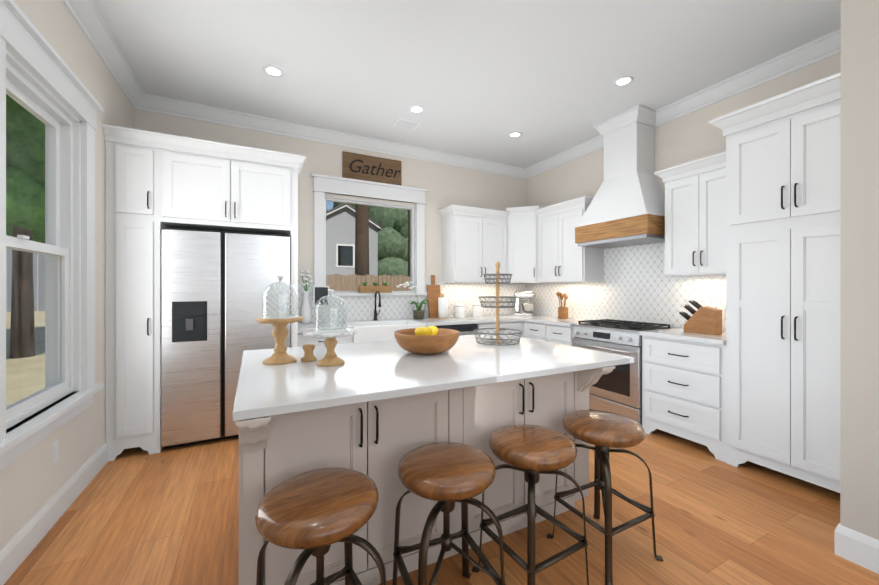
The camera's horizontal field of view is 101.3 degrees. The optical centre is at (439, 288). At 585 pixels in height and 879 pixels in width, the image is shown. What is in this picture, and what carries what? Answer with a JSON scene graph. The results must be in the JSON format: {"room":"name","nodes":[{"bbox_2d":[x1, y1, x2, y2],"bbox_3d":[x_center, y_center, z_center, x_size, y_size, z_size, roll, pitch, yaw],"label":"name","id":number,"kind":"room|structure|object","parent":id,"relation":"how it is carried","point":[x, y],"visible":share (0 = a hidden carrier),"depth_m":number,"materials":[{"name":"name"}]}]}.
{"room":"kitchen","nodes":[
{"label":"kitchen","id":0,"kind":"room"},
{"bbox_2d":[0,0,135,549],"bbox_3d":[-1.147,-0.254,-0.155,0.160,3.150,8.280,0,0,-27],"label":"wall","id":1,"kind":"structure","parent":0,"point":[32,480],"depth_m":2.27,"materials":[{"name":"beige paint"}]},
{"bbox_2d":[0,0,103,469],"bbox_3d":[-2.192,-0.239,1.955,0.230,2.070,1.220,0,0,-27],"label":"window","id":2,"kind":"structure","parent":1,"relation":"in","point":[41,81],"depth_m":2.23,"materials":[{"name":"white wood"}]},
{"bbox_2d":[0,442,107,584],"bbox_3d":[-0.894,1.246,-0.452,0.016,0.150,7.200,0,0,-27],"label":"baseboard","id":3,"kind":"structure","parent":1,"relation":"attached to","point":[27,538],"depth_m":1.95,"materials":[{"name":"white wood"}]},
{"bbox_2d":[51,440,57,465],"bbox_3d":[-2.185,0.931,2.049,0.009,0.120,0.070,0,0,-27],"label":"electrical outlet plate","id":4,"kind":"object","parent":1,"relation":"attached to","point":[54,452],"visible":1,"depth_m":2.04,"materials":[{"name":"white plastic"}]},
{"bbox_2d":[62,0,145,110],"bbox_3d":[-1.031,-1.766,-0.097,0.100,0.125,7.960,0,0,-27],"label":"crown molding","id":5,"kind":"structure","parent":1,"relation":"attached to","point":[88,18],"depth_m":2.63,"materials":[{"name":"white wood"}]},
{"bbox_2d":[136,109,527,322],"bbox_3d":[-0.806,-0.255,4.585,4.740,3.150,0.160,0,0,-27],"label":"wall","id":6,"kind":"structure","parent":0,"point":[447,185],"depth_m":4.41,"materials":[{"name":"beige paint"}]},
{"bbox_2d":[162,133,293,236],"bbox_3d":[-1.989,-0.885,3.446,0.995,0.690,0.777,0,0,-27],"label":"upper cabinet","id":7,"kind":"object","parent":6,"relation":"attached to","point":[207,185],"depth_m":3.10,"materials":[{"name":"white wood"}]},
{"bbox_2d":[146,94,529,178],"bbox_3d":[-0.696,-1.768,4.495,4.655,0.125,0.100,0,0,-27],"label":"crown molding","id":8,"kind":"structure","parent":6,"relation":"attached to","point":[156,104],"depth_m":4.11,"materials":[{"name":"white wood"}]},
{"bbox_2d":[311,173,427,295],"bbox_3d":[-0.850,-0.614,4.523,1.454,1.397,0.230,0,0,-27],"label":"window","id":9,"kind":"structure","parent":6,"relation":"in","point":[323,185],"depth_m":4.44,"materials":[{"name":"white wood"}]},
{"bbox_2d":[358,282,391,292],"bbox_3d":[-0.794,-0.014,4.451,0.400,0.128,0.090,0,0,-27],"label":"planter box","id":10,"kind":"object","parent":9,"relation":"on","point":[364,288],"visible":1,"depth_m":4.40,"materials":[{"name":"brown wood"}]},
{"bbox_2d":[342,151,401,185],"bbox_3d":[-0.824,-1.477,4.470,0.745,0.323,0.020,0,0,-27],"label":"gather sign","id":11,"kind":"object","parent":6,"relation":"attached to","point":[348,158],"visible":0.88,"depth_m":4.45,"materials":[{"name":"brown wood"}]},
{"bbox_2d":[349,160,400,177],"bbox_3d":[-0.786,-1.486,4.476,0.660,0.161,0.002,0,0,-27],"label":"lettering","id":12,"kind":"object","parent":11,"relation":"attached to","point":[367,169],"visible":1,"depth_m":4.45,"materials":[{"name":"black paint"}]},
{"bbox_2d":[298,282,525,322],"bbox_3d":[-0.158,0.155,4.825,3.397,0.469,0.006,0,0,-27],"label":"tile backsplash","id":13,"kind":"structure","parent":6,"relation":"attached to","point":[392,306],"depth_m":4.70,"materials":[{"name":"white tile"}]},
{"bbox_2d":[442,204,505,282],"bbox_3d":[0.532,-0.570,4.946,0.901,0.980,0.404,0,0,-27],"label":"upper cabinet","id":14,"kind":"object","parent":6,"relation":"attached to","point":[473,238],"depth_m":4.77,"materials":[{"name":"white wood"}]},
{"bbox_2d":[4,429,878,584],"bbox_3d":[1.048,1.381,0.974,5.095,0.120,8.280,0,0,-27],"label":"floor","id":15,"kind":"structure","parent":0,"point":[137,516],"depth_m":1.96,"materials":[{"name":"brown wood"}]},
{"bbox_2d":[102,124,165,460],"bbox_3d":[-2.564,0.045,3.151,0.337,2.550,0.777,0,0,-27],"label":"tall cabinet","id":16,"kind":"object","parent":15,"relation":"on","point":[155,183],"depth_m":2.81,"materials":[{"name":"white wood"}]},
{"bbox_2d":[161,228,289,448],"bbox_3d":[-1.961,0.413,3.413,0.961,1.815,0.750,0,0,-27],"label":"fridge","id":17,"kind":"object","parent":15,"relation":"on","point":[214,284],"visible":0.9,"depth_m":3.04,"materials":[{"name":"grey metal"}]},
{"bbox_2d":[255,468,385,584],"bbox_3d":[-0.395,0.995,1.193,0.403,0.652,0.403,0,0,-35],"label":"bar stool","id":18,"kind":"object","parent":15,"relation":"on","point":[316,513],"visible":1,"depth_m":1.14,"materials":[{"name":"brown wood"}]},
{"bbox_2d":[298,326,361,346],"bbox_3d":[-1.248,0.872,3.907,0.619,0.895,0.626,0,0,-27],"label":"base cabinet","id":19,"kind":"object","parent":15,"relation":"on","point":[356,338],"depth_m":3.67,"materials":[{"name":"white wood"}]},
{"bbox_2d":[298,322,353,333],"bbox_3d":[-1.275,0.407,3.879,0.545,0.035,0.651,0,0,-27],"label":"countertop","id":20,"kind":"structure","parent":19,"relation":"on","point":[301,327],"depth_m":3.71,"materials":[{"name":"white stone"}]},
{"bbox_2d":[300,269,312,323],"bbox_3d":[-1.488,0.088,4.024,0.142,0.604,0.161,0,0,-27],"label":"vase","id":21,"kind":"object","parent":20,"relation":"on","point":[305,314],"visible":1,"depth_m":3.99,"materials":[{"name":"white ceramic"}]},
{"bbox_2d":[313,286,328,323],"bbox_3d":[-1.310,0.180,3.979,0.170,0.421,0.090,0,0,-27],"label":"easel","id":22,"kind":"object","parent":20,"relation":"on","point":[319,292],"visible":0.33,"depth_m":3.93,"materials":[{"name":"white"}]},
{"bbox_2d":[378,338,394,340],"bbox_3d":[-0.642,0.640,4.145,0.820,0.020,0.545,0,0,-27],"label":"countertop","id":23,"kind":"structure","parent":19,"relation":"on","point":[379,339],"depth_m":3.87,"materials":[{"name":"white stone"}]},
{"bbox_2d":[373,291,380,320],"bbox_3d":[-0.735,0.208,4.360,0.092,0.364,0.215,0,0,-27],"label":"faucet","id":24,"kind":"object","parent":23,"relation":"on","point":[375,312],"visible":1,"depth_m":4.40,"materials":[{"name":"black metal"}]},
{"bbox_2d":[233,362,620,584],"bbox_3d":[-0.120,0.872,2.110,1.821,0.898,1.250,0,0,-27],"label":"kitchen island","id":25,"kind":"object","parent":15,"relation":"on","point":[376,411],"depth_m":1.58,"materials":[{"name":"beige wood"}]},
{"bbox_2d":[233,334,633,417],"bbox_3d":[-0.064,0.407,2.161,1.985,0.032,1.270,0,0,-27],"label":"island countertop","id":26,"kind":"structure","parent":25,"relation":"on","point":[369,369],"depth_m":1.74,"materials":[{"name":"white stone"}]},
{"bbox_2d":[256,316,302,364],"bbox_3d":[-0.853,0.273,1.930,0.230,0.235,0.230,0,0,-27],"label":"cake stand","id":27,"kind":"object","parent":26,"relation":"on","point":[280,354],"visible":0.96,"depth_m":1.90,"materials":[{"name":"brown wood"}]},
{"bbox_2d":[261,275,297,318],"bbox_3d":[-0.853,0.042,1.930,0.182,0.227,0.182,0,0,-27],"label":"glass cloche","id":28,"kind":"object","parent":27,"relation":"on","point":[281,315],"visible":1,"depth_m":1.90,"materials":[{"name":"clear glass"}]},
{"bbox_2d":[301,344,316,361],"bbox_3d":[-0.710,0.346,1.959,0.084,0.090,0.084,0,0,-27],"label":"candle holder","id":29,"kind":"object","parent":26,"relation":"on","point":[308,349],"visible":1,"depth_m":1.94,"materials":[{"name":"brown wood"}]},
{"bbox_2d":[303,328,357,366],"bbox_3d":[-0.566,0.305,1.875,0.274,0.172,0.274,0,0,-27],"label":"cake stand","id":30,"kind":"object","parent":26,"relation":"on","point":[330,358],"visible":0.9,"depth_m":1.84,"materials":[{"name":"brown wood"}]},
{"bbox_2d":[313,289,347,332],"bbox_3d":[-0.566,0.110,1.875,0.174,0.217,0.174,0,0,-27],"label":"glass cloche","id":31,"kind":"object","parent":30,"relation":"on","point":[321,329],"visible":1,"depth_m":1.83,"materials":[{"name":"clear glass"}]},
{"bbox_2d":[394,326,458,353],"bbox_3d":[-0.078,0.310,2.216,0.400,0.161,0.400,0,0,-27],"label":"bowl","id":32,"kind":"object","parent":26,"relation":"on","point":[428,340],"visible":1,"depth_m":2.08,"materials":[{"name":"brown wood"}]},
{"bbox_2d":[473,261,521,344],"bbox_3d":[0.415,0.098,2.571,0.349,0.585,0.349,0,0,-27],"label":"wire basket stand","id":33,"kind":"object","parent":26,"relation":"on","point":[498,301],"visible":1,"depth_m":2.56,"materials":[{"name":"grey metal"}]},
{"bbox_2d":[392,442,505,584],"bbox_3d":[0.028,0.995,1.422,0.403,0.652,0.403,0,0,-22],"label":"bar stool","id":34,"kind":"object","parent":15,"relation":"on","point":[446,475],"visible":1,"depth_m":1.37,"materials":[{"name":"brown wood"}]},
{"bbox_2d":[436,324,477,335],"bbox_3d":[0.082,0.877,4.531,0.600,0.885,0.619,0,0,-27],"label":"dishwasher","id":35,"kind":"object","parent":15,"relation":"on","point":[465,329],"visible":0.19,"depth_m":4.35,"materials":[{"name":"grey metal"}]},
{"bbox_2d":[470,322,521,336],"bbox_3d":[0.624,0.872,4.870,0.665,0.895,0.626,0,0,-27],"label":"base cabinet","id":36,"kind":"object","parent":15,"relation":"on","point":[511,325],"depth_m":4.61,"materials":[{"name":"white wood"}]},
{"bbox_2d":[472,424,588,584],"bbox_3d":[0.416,0.995,1.627,0.403,0.652,0.403,0,0,-30],"label":"bar stool","id":37,"kind":"object","parent":15,"relation":"on","point":[532,452],"visible":0.9,"depth_m":1.54,"materials":[{"name":"brown wood"}]},
{"bbox_2d":[522,322,572,345],"bbox_3d":[1.554,0.872,4.545,0.591,0.895,0.844,0,0,-27],"label":"base cabinet","id":38,"kind":"object","parent":15,"relation":"on","point":[532,330],"depth_m":4.37,"materials":[{"name":"white wood"}]},
{"bbox_2d":[406,314,553,325],"bbox_3d":[0.598,0.407,4.842,2.019,0.035,0.651,0,0,-27],"label":"countertop","id":39,"kind":"structure","parent":38,"relation":"on","point":[510,317],"depth_m":4.55,"materials":[{"name":"white stone"}]},
{"bbox_2d":[396,282,428,319],"bbox_3d":[-0.330,0.151,4.520,0.474,0.476,0.299,0,0,-27],"label":"potted plant","id":40,"kind":"object","parent":39,"relation":"on","point":[418,313],"visible":1,"depth_m":4.51,"materials":[{"name":"green plant"}]},
{"bbox_2d":[427,275,442,317],"bbox_3d":[-0.052,0.105,4.812,0.220,0.570,0.114,0,0,-27],"label":"cutting boards","id":41,"kind":"object","parent":39,"relation":"on","point":[434,293],"visible":0.79,"depth_m":4.79,"materials":[{"name":"brown wood"}]},
{"bbox_2d":[437,294,448,318],"bbox_3d":[0.046,0.231,4.686,0.150,0.318,0.150,0,0,-27],"label":"paper towel holder","id":42,"kind":"object","parent":39,"relation":"on","point":[442,307],"visible":1,"depth_m":4.63,"materials":[{"name":"white paper"}]},
{"bbox_2d":[455,301,464,317],"bbox_3d":[0.277,0.279,4.895,0.146,0.222,0.146,0,0,-27],"label":"canister","id":43,"kind":"object","parent":39,"relation":"on","point":[459,309],"visible":1,"depth_m":4.83,"materials":[{"name":"white ceramic"}]},
{"bbox_2d":[472,300,482,316],"bbox_3d":[0.535,0.276,5.027,0.156,0.227,0.156,0,0,-27],"label":"canister","id":44,"kind":"object","parent":39,"relation":"on","point":[477,309],"visible":0.88,"depth_m":4.96,"materials":[{"name":"white ceramic"}]},
{"bbox_2d":[514,291,535,315],"bbox_3d":[1.254,0.214,5.291,0.315,0.350,0.210,0,0,28],"label":"stand mixer","id":45,"kind":"object","parent":39,"relation":"on","point":[528,308],"visible":0.94,"depth_m":5.23,"materials":[{"name":"white metal"}]},
{"bbox_2d":[522,318,587,325],"bbox_3d":[1.553,0.407,4.518,0.616,0.035,0.797,0,0,-27],"label":"countertop","id":46,"kind":"structure","parent":38,"relation":"on","point":[549,321],"depth_m":4.41,"materials":[{"name":"white stone"}]},
{"bbox_2d":[556,292,567,318],"bbox_3d":[1.597,0.214,4.679,0.162,0.352,0.162,0,0,-27],"label":"utensil crock","id":47,"kind":"object","parent":46,"relation":"on","point":[562,312],"visible":1,"depth_m":4.63,"materials":[{"name":"brown wood"}]},
{"bbox_2d":[547,410,662,584],"bbox_3d":[0.830,0.995,1.840,0.403,0.652,0.403,0,0,-27],"label":"bar stool","id":48,"kind":"object","parent":15,"relation":"on","point":[604,432],"visible":0.96,"depth_m":1.76,"materials":[{"name":"brown wood"}]},
{"bbox_2d":[571,319,669,425],"bbox_3d":[1.896,0.839,3.793,0.664,0.962,0.790,0,0,-27],"label":"range","id":49,"kind":"object","parent":15,"relation":"on","point":[617,389],"visible":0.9,"depth_m":3.54,"materials":[{"name":"grey metal"}]},
{"bbox_2d":[639,334,725,461],"bbox_3d":[2.267,0.873,3.158,0.591,0.895,0.666,0,0,-27],"label":"base cabinet","id":50,"kind":"object","parent":15,"relation":"on","point":[683,384],"depth_m":2.97,"materials":[{"name":"white wood"}]},
{"bbox_2d":[639,328,725,345],"bbox_3d":[2.256,0.408,3.152,0.616,0.035,0.666,0,0,-27],"label":"countertop","id":51,"kind":"structure","parent":50,"relation":"on","point":[715,340],"depth_m":3.02,"materials":[{"name":"white stone"}]},
{"bbox_2d":[678,300,721,334],"bbox_3d":[2.285,0.244,3.176,0.110,0.293,0.307,0,0,-27],"label":"knife block","id":52,"kind":"object","parent":51,"relation":"on","point":[707,320],"visible":1,"depth_m":3.10,"materials":[{"name":"brown wood"}]},
{"bbox_2d":[709,72,840,492],"bbox_3d":[2.549,0.017,2.543,0.664,2.606,0.830,0,0,-27],"label":"pantry cabinet","id":53,"kind":"object","parent":15,"relation":"on","point":[783,152],"visible":0.83,"depth_m":2.41,"materials":[{"name":"white wood"}]},
{"bbox_2d":[93,0,840,167],"bbox_3d":[1.048,-1.889,0.973,5.095,0.120,8.280,0,0,-27],"label":"ceiling","id":54,"kind":"structure","parent":0,"point":[480,79],"depth_m":2.85,"materials":[{"name":"white paint"}]},
{"bbox_2d":[263,65,282,76],"bbox_3d":[-1.397,-1.826,3.033,0.154,0.008,0.154,0,0,-36],"label":"recessed light","id":55,"kind":"object","parent":54,"relation":"in","point":[272,71],"depth_m":3.03,"materials":[{"name":"white"}]},
{"bbox_2d":[393,118,420,129],"bbox_3d":[-0.366,-1.825,4.001,0.260,0.011,0.180,0,0,-27],"label":"ceiling vent","id":56,"kind":"object","parent":54,"relation":"in","point":[405,123],"visible":1,"depth_m":4.00,"materials":[{"name":"white"}]},
{"bbox_2d":[409,105,423,112],"bbox_3d":[-0.233,-1.826,3.676,0.154,0.008,0.154,0,0,-36],"label":"recessed light","id":57,"kind":"object","parent":54,"relation":"in","point":[414,109],"depth_m":3.68,"materials":[{"name":"white"}]},
{"bbox_2d":[508,132,521,137],"bbox_3d":[0.896,-1.826,4.279,0.154,0.008,0.154,0,0,-36],"label":"recessed light","id":58,"kind":"object","parent":54,"relation":"in","point":[513,134],"depth_m":4.27,"materials":[{"name":"white"}]},
{"bbox_2d":[613,76,632,86],"bbox_3d":[1.620,-1.826,3.178,0.154,0.008,0.154,0,0,-36],"label":"recessed light","id":59,"kind":"object","parent":54,"relation":"in","point":[625,80],"depth_m":3.17,"materials":[{"name":"white plastic"}]},
{"bbox_2d":[528,56,831,319],"bbox_3d":[3.243,-0.254,2.102,0.160,3.150,8.280,0,0,-27],"label":"wall","id":60,"kind":"structure","parent":0,"point":[689,137],"depth_m":3.59,"materials":[{"name":"beige paint"}]},
{"bbox_2d":[506,206,538,282],"bbox_3d":[1.196,-0.595,5.119,0.703,1.030,0.703,0,0,-27],"label":"upper cabinet","id":61,"kind":"object","parent":60,"relation":"attached to","point":[530,244],"depth_m":4.93,"materials":[{"name":"white wood"}]},
{"bbox_2d":[538,196,603,282],"bbox_3d":[1.617,-0.570,4.626,0.405,0.980,0.823,0,0,-27],"label":"upper cabinet","id":62,"kind":"object","parent":60,"relation":"attached to","point":[560,259],"depth_m":4.45,"materials":[{"name":"white wood"}]},
{"bbox_2d":[574,104,664,247],"bbox_3d":[1.962,-1.154,3.838,0.524,1.348,0.862,0,0,-27],"label":"range hood","id":63,"kind":"object","parent":60,"relation":"attached to","point":[626,206],"visible":0.85,"depth_m":3.73,"materials":[{"name":"white wood"}]},
{"bbox_2d":[526,242,725,331],"bbox_3d":[2.022,0.070,4.293,0.006,1.500,2.910,0,0,-27],"label":"tile backsplash","id":64,"kind":"structure","parent":60,"relation":"attached to","point":[637,285],"depth_m":3.99,"materials":[{"name":"white tile"}]},
{"bbox_2d":[526,28,840,176],"bbox_3d":[2.173,-1.767,3.898,0.100,0.125,3.586,0,0,-27],"label":"crown molding","id":65,"kind":"structure","parent":60,"relation":"attached to","point":[828,45],"depth_m":3.14,"materials":[{"name":"white wood"}]},
{"bbox_2d":[654,151,725,275],"bbox_3d":[2.354,-0.610,3.203,0.394,0.980,0.667,0,0,-27],"label":"upper cabinet","id":66,"kind":"object","parent":60,"relation":"attached to","point":[695,217],"visible":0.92,"depth_m":3.12,"materials":[{"name":"white wood"}]},
{"bbox_2d":[832,0,878,539],"bbox_3d":[2.545,-0.254,1.976,1.165,3.150,0.174,0,0,-27],"label":"wall","id":67,"kind":"structure","parent":0,"point":[857,62],"depth_m":1.73,"materials":[{"name":"beige paint"}]},
{"bbox_2d":[834,523,871,559],"bbox_3d":[2.500,1.246,2.061,1.196,0.150,0.018,0,0,-27],"label":"baseboard","id":68,"kind":"structure","parent":67,"relation":"attached to","point":[857,548],"depth_m":1.76,"materials":[{"name":"white wood"}]},
{"label":"outside","id":69,"kind":"structure","parent":0,"visible":0},
{"bbox_2d":[6,311,44,405],"bbox_3d":[-6.983,1.767,13.284,120.000,0.200,110.000,0,0,-27],"label":"lawn","id":70,"kind":"structure","parent":69,"point":[27,382],"depth_m":7.53,"materials":[{"name":"beige plant"}]},
{"bbox_2d":[6,94,44,357],"bbox_3d":[-10.414,-3.028,7.582,6.206,9.394,7.868,0,0,-27],"label":"tree","id":71,"kind":"object","parent":70,"relation":"on","point":[23,329],"depth_m":7.96,"materials":[{"name":"green plant"}]},
{"bbox_2d":[6,202,410,311],"bbox_3d":[-13.018,-8.988,25.518,52.457,21.302,32.714,0,0,-27],"label":"trees","id":72,"kind":"object","parent":70,"relation":"on","point":[347,252],"depth_m":22.59,"materials":[{"name":"green plant"}]},
{"bbox_2d":[326,274,410,290],"bbox_3d":[-1.385,0.587,12.822,11.535,2.160,0.060,0,0,-27],"label":"fence","id":73,"kind":"object","parent":70,"relation":"on","point":[351,283],"depth_m":12.13,"materials":[{"name":"brown wood"}]}
]}

